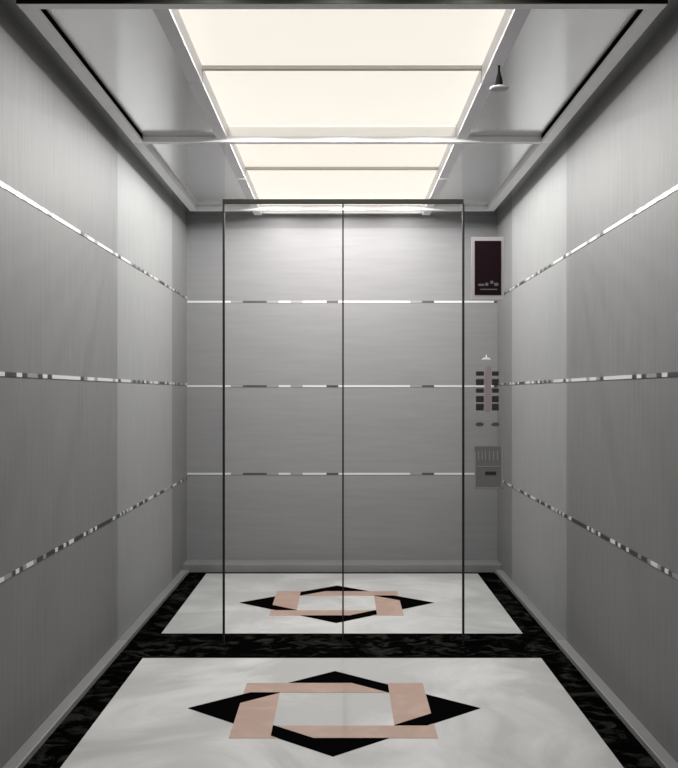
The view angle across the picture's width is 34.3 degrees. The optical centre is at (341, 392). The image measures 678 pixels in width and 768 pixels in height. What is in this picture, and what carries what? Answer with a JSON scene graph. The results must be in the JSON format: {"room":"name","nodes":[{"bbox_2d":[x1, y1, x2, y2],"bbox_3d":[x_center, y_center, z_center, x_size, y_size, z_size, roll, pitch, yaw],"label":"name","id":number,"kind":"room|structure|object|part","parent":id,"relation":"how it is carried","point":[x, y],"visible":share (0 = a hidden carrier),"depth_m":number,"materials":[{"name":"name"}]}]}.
{"room":"elevator interior","nodes":[
{"label":"elevator interior","id":0,"kind":"room"},
{"bbox_2d":[0,4,186,767],"bbox_3d":[-1.024,-0.079,4.790,0.053,2.523,4.680,0,0,0],"label":"wall","id":1,"kind":"structure","parent":0,"point":[93,249],"depth_m":4.16,"materials":[{"name":"metal"}]},
{"bbox_2d":[2,570,187,767],"bbox_3d":[-0.978,1.112,4.645,0.045,0.022,4.390,0,0,0],"label":"baseboard","id":2,"kind":"structure","parent":1,"relation":"attached to","point":[30,747],"depth_m":4.14,"materials":[{"name":"metal"}]},
{"bbox_3d":[-1.025,-0.079,5.685,0.050,2.523,1.570,0,0,0],"label":"bright panel","id":3,"kind":"part","parent":1,"relation":"part of","materials":[{"name":"metal"}]},
{"bbox_3d":[-1.025,-0.079,6.800,0.050,2.523,0.660,0,0,0],"label":"dim panel","id":4,"kind":"part","parent":1,"relation":"part of","materials":[{"name":"metal"}]},
{"bbox_2d":[0,0,677,215],"bbox_3d":[0.000,-1.159,4.765,2.000,0.043,4.630,0,0,0],"label":"ceiling","id":5,"kind":"structure","parent":0,"point":[129,52],"depth_m":4.23,"materials":[{"name":"metal"}]},
{"bbox_2d":[21,9,196,209],"bbox_3d":[-0.908,-1.127,4.935,0.047,0.027,3.530,0,0,0],"label":"trim","id":6,"kind":"structure","parent":5,"relation":"attached to","point":[39,18],"depth_m":4.07,"materials":[{"name":"metal steel"},{"name":"black shadow gap"}]},
{"bbox_2d":[16,0,667,8],"bbox_3d":[0.000,-1.127,3.167,1.864,0.027,0.046,0,0,0],"label":"trim","id":7,"kind":"structure","parent":5,"relation":"attached to","point":[22,4],"depth_m":3.15,"materials":[{"name":"metal"}]},
{"bbox_2d":[189,206,494,210],"bbox_3d":[0.000,-1.127,6.720,1.864,0.027,0.040,0,0,0],"label":"trim","id":8,"kind":"structure","parent":5,"relation":"attached to","point":[199,208],"depth_m":6.70,"materials":[{"name":"metal"}]},
{"bbox_2d":[153,9,530,81],"bbox_3d":[0.000,-1.169,3.422,1.114,0.082,1.145,0,0,0],"label":"ceiling light","id":9,"kind":"object","parent":5,"relation":"attached to","point":[197,38],"visible":0.85,"depth_m":3.64,"materials":[{"name":"beige plastic"}]},
{"bbox_3d":[-0.532,-1.169,3.422,0.049,0.082,1.145,0,0,0],"label":"frame","id":10,"kind":"part","parent":9,"relation":"part of","materials":[{"name":"white paint"}]},
{"bbox_2d":[178,9,505,64],"bbox_3d":[0.000,-1.200,3.422,1.016,0.020,1.145,0,0,0],"label":"diffuser","id":11,"kind":"object","parent":9,"relation":"attached to","point":[215,36],"depth_m":3.66,"materials":[{"name":"beige plastic"}]},
{"bbox_3d":[0.532,-1.169,3.422,0.049,0.082,1.145,0,0,0],"label":"frame","id":12,"kind":"part","parent":9,"relation":"part of","materials":[{"name":"white paint"}]},
{"bbox_2d":[189,69,494,138],"bbox_3d":[0.000,-1.169,4.447,1.114,0.082,0.865,0,0,0],"label":"ceiling light","id":13,"kind":"object","parent":5,"relation":"attached to","point":[225,98],"visible":0.77,"depth_m":4.40,"materials":[{"name":"beige plastic"}]},
{"bbox_3d":[-0.532,-1.169,4.447,0.049,0.082,0.865,0,0,0],"label":"frame","id":14,"kind":"part","parent":13,"relation":"part of","materials":[{"name":"white paint"}]},
{"bbox_2d":[205,71,478,124],"bbox_3d":[0.000,-1.200,4.447,1.016,0.020,0.865,0,0,0],"label":"diffuser","id":15,"kind":"object","parent":13,"relation":"attached to","point":[240,97],"depth_m":4.42,"materials":[{"name":"beige plastic"}]},
{"bbox_3d":[0.532,-1.169,4.447,0.049,0.082,0.865,0,0,0],"label":"frame","id":16,"kind":"part","parent":13,"relation":"part of","materials":[{"name":"white paint"}]},
{"bbox_2d":[219,125,464,177],"bbox_3d":[0.000,-1.169,5.353,1.114,0.082,0.865,0,0,0],"label":"ceiling light","id":17,"kind":"object","parent":5,"relation":"attached to","point":[238,156],"visible":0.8,"depth_m":5.46,"materials":[{"name":"beige plastic"}]},
{"bbox_3d":[-0.532,-1.169,5.353,0.049,0.082,0.865,0,0,0],"label":"frame","id":18,"kind":"part","parent":17,"relation":"part of","materials":[{"name":"white paint"}]},
{"bbox_3d":[0.532,-1.169,5.353,0.049,0.082,0.865,0,0,0],"label":"frame","id":19,"kind":"part","parent":17,"relation":"part of","materials":[{"name":"white paint"}]},
{"bbox_2d":[236,167,447,214],"bbox_3d":[0.000,-1.169,6.393,1.114,0.082,1.175,0,0,0],"label":"ceiling light","id":20,"kind":"object","parent":5,"relation":"attached to","point":[256,184],"visible":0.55,"depth_m":6.25,"materials":[{"name":"beige plastic"}]},
{"bbox_3d":[-0.532,-1.169,6.393,0.049,0.082,1.175,0,0,0],"label":"frame","id":21,"kind":"part","parent":20,"relation":"part of","materials":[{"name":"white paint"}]},
{"bbox_2d":[247,170,436,204],"bbox_3d":[0.000,-1.200,6.393,1.016,0.020,1.175,0,0,0],"label":"diffuser","id":22,"kind":"object","parent":20,"relation":"attached to","point":[266,184],"depth_m":6.28,"materials":[{"name":"beige plastic"}]},
{"bbox_3d":[0.532,-1.169,6.393,0.049,0.082,1.175,0,0,0],"label":"frame","id":23,"kind":"part","parent":20,"relation":"part of","materials":[{"name":"white paint"}]},
{"bbox_2d":[202,65,481,70],"bbox_3d":[0.000,-1.183,4.005,1.014,0.014,0.022,0,0,0],"label":"trim","id":24,"kind":"structure","parent":5,"relation":"attached to","point":[204,67],"depth_m":3.99,"materials":[{"name":"grey"}]},
{"bbox_2d":[246,167,437,169],"bbox_3d":[0.000,-1.183,5.795,1.014,0.014,0.022,0,0,0],"label":"trim","id":25,"kind":"structure","parent":5,"relation":"attached to","point":[247,168],"depth_m":5.78,"materials":[{"name":"grey metal"}]},
{"bbox_2d":[143,136,540,143],"bbox_3d":[0.000,-1.127,4.900,1.770,0.027,0.040,0,0,0],"label":"trim","id":26,"kind":"structure","parent":5,"relation":"attached to","point":[146,139],"depth_m":4.88,"materials":[{"name":"metal"}]},
{"bbox_2d":[489,65,508,91],"bbox_3d":[0.541,-1.086,3.790,0.068,0.084,0.068,0,0,0],"label":"ceiling sensor","id":27,"kind":"object","parent":5,"relation":"attached to","point":[498,87],"visible":1,"depth_m":3.78,"materials":[{"name":"silver"}]},
{"bbox_2d":[487,9,662,209],"bbox_3d":[0.908,-1.127,4.935,0.047,0.027,3.530,0,0,0],"label":"trim","id":28,"kind":"structure","parent":5,"relation":"attached to","point":[644,18],"depth_m":4.07,"materials":[{"name":"metal"}]},
{"bbox_2d":[187,205,496,559],"bbox_3d":[0.000,-0.079,7.104,2.000,2.523,0.053,0,0,0],"label":"wall","id":29,"kind":"structure","parent":0,"point":[403,274],"depth_m":7.08,"materials":[{"name":"metal"}]},
{"bbox_2d":[182,560,501,572],"bbox_3d":[0.000,1.098,6.978,2.000,0.050,0.205,0,0,0],"label":"baseboard","id":30,"kind":"structure","parent":29,"relation":"attached to","point":[190,565],"depth_m":6.88,"materials":[{"name":"grey metal"}]},
{"bbox_2d":[471,237,503,488],"bbox_3d":[0.648,-0.134,4.896,0.147,1.122,0.009,0,0,0],"label":"control panel","id":31,"kind":"object","parent":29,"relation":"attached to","point":[487,253],"visible":1,"depth_m":4.90,"materials":[{"name":"grey"}]},
{"bbox_3d":[0.654,0.332,4.899,0.127,0.192,0.003,0,0,0],"label":"service plate","id":32,"kind":"part","parent":31,"relation":"part of","materials":[{"name":"grey metal"}]},
{"bbox_2d":[23,572,660,767],"bbox_3d":[0.000,1.152,4.765,2.000,0.062,4.630,0,0,0],"label":"floor","id":33,"kind":"structure","parent":0,"point":[403,689],"depth_m":4.19,"materials":[{"name":"white stone"}]},
{"bbox_2d":[222,199,463,644],"bbox_3d":[0.000,-0.009,4.899,2.000,2.261,0.022,0,0,0],"label":"door frame","id":34,"kind":"structure","parent":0,"point":[224,201],"depth_m":4.89,"materials":[{"name":"black metal"}]},
{"bbox_2d":[342,204,342,644],"bbox_3d":[-0.258,0.140,4.900,0.526,1.963,0.016,0,0,0],"label":"door","id":35,"kind":"structure","parent":34,"relation":"in","point":[342,204],"depth_m":4.89,"materials":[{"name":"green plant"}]},
{"bbox_2d":[343,204,343,644],"bbox_3d":[0.270,0.140,4.900,0.530,1.963,0.016,0,0,0],"label":"door","id":36,"kind":"structure","parent":34,"relation":"in","point":[343,204],"depth_m":4.89,"materials":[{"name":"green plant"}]},
{"bbox_2d":[497,11,677,762],"bbox_3d":[1.024,-0.079,4.790,0.053,2.523,4.680,0,0,0],"label":"wall","id":37,"kind":"structure","parent":0,"point":[587,316],"depth_m":4.14,"materials":[{"name":"metal"}]},
{"bbox_3d":[1.025,-0.079,6.800,0.050,2.523,0.660,0,0,0],"label":"dim panel","id":38,"kind":"part","parent":37,"relation":"part of","materials":[{"name":"metal"}]},
{"bbox_3d":[1.025,-0.079,5.685,0.050,2.523,1.570,0,0,0],"label":"bright panel","id":39,"kind":"part","parent":37,"relation":"part of","materials":[{"name":"metal"}]},
{"bbox_2d":[496,570,677,767],"bbox_3d":[0.978,1.112,4.645,0.045,0.022,4.390,0,0,0],"label":"baseboard","id":40,"kind":"structure","parent":37,"relation":"attached to","point":[653,747],"depth_m":4.14,"materials":[{"name":"metal"}]}
]}

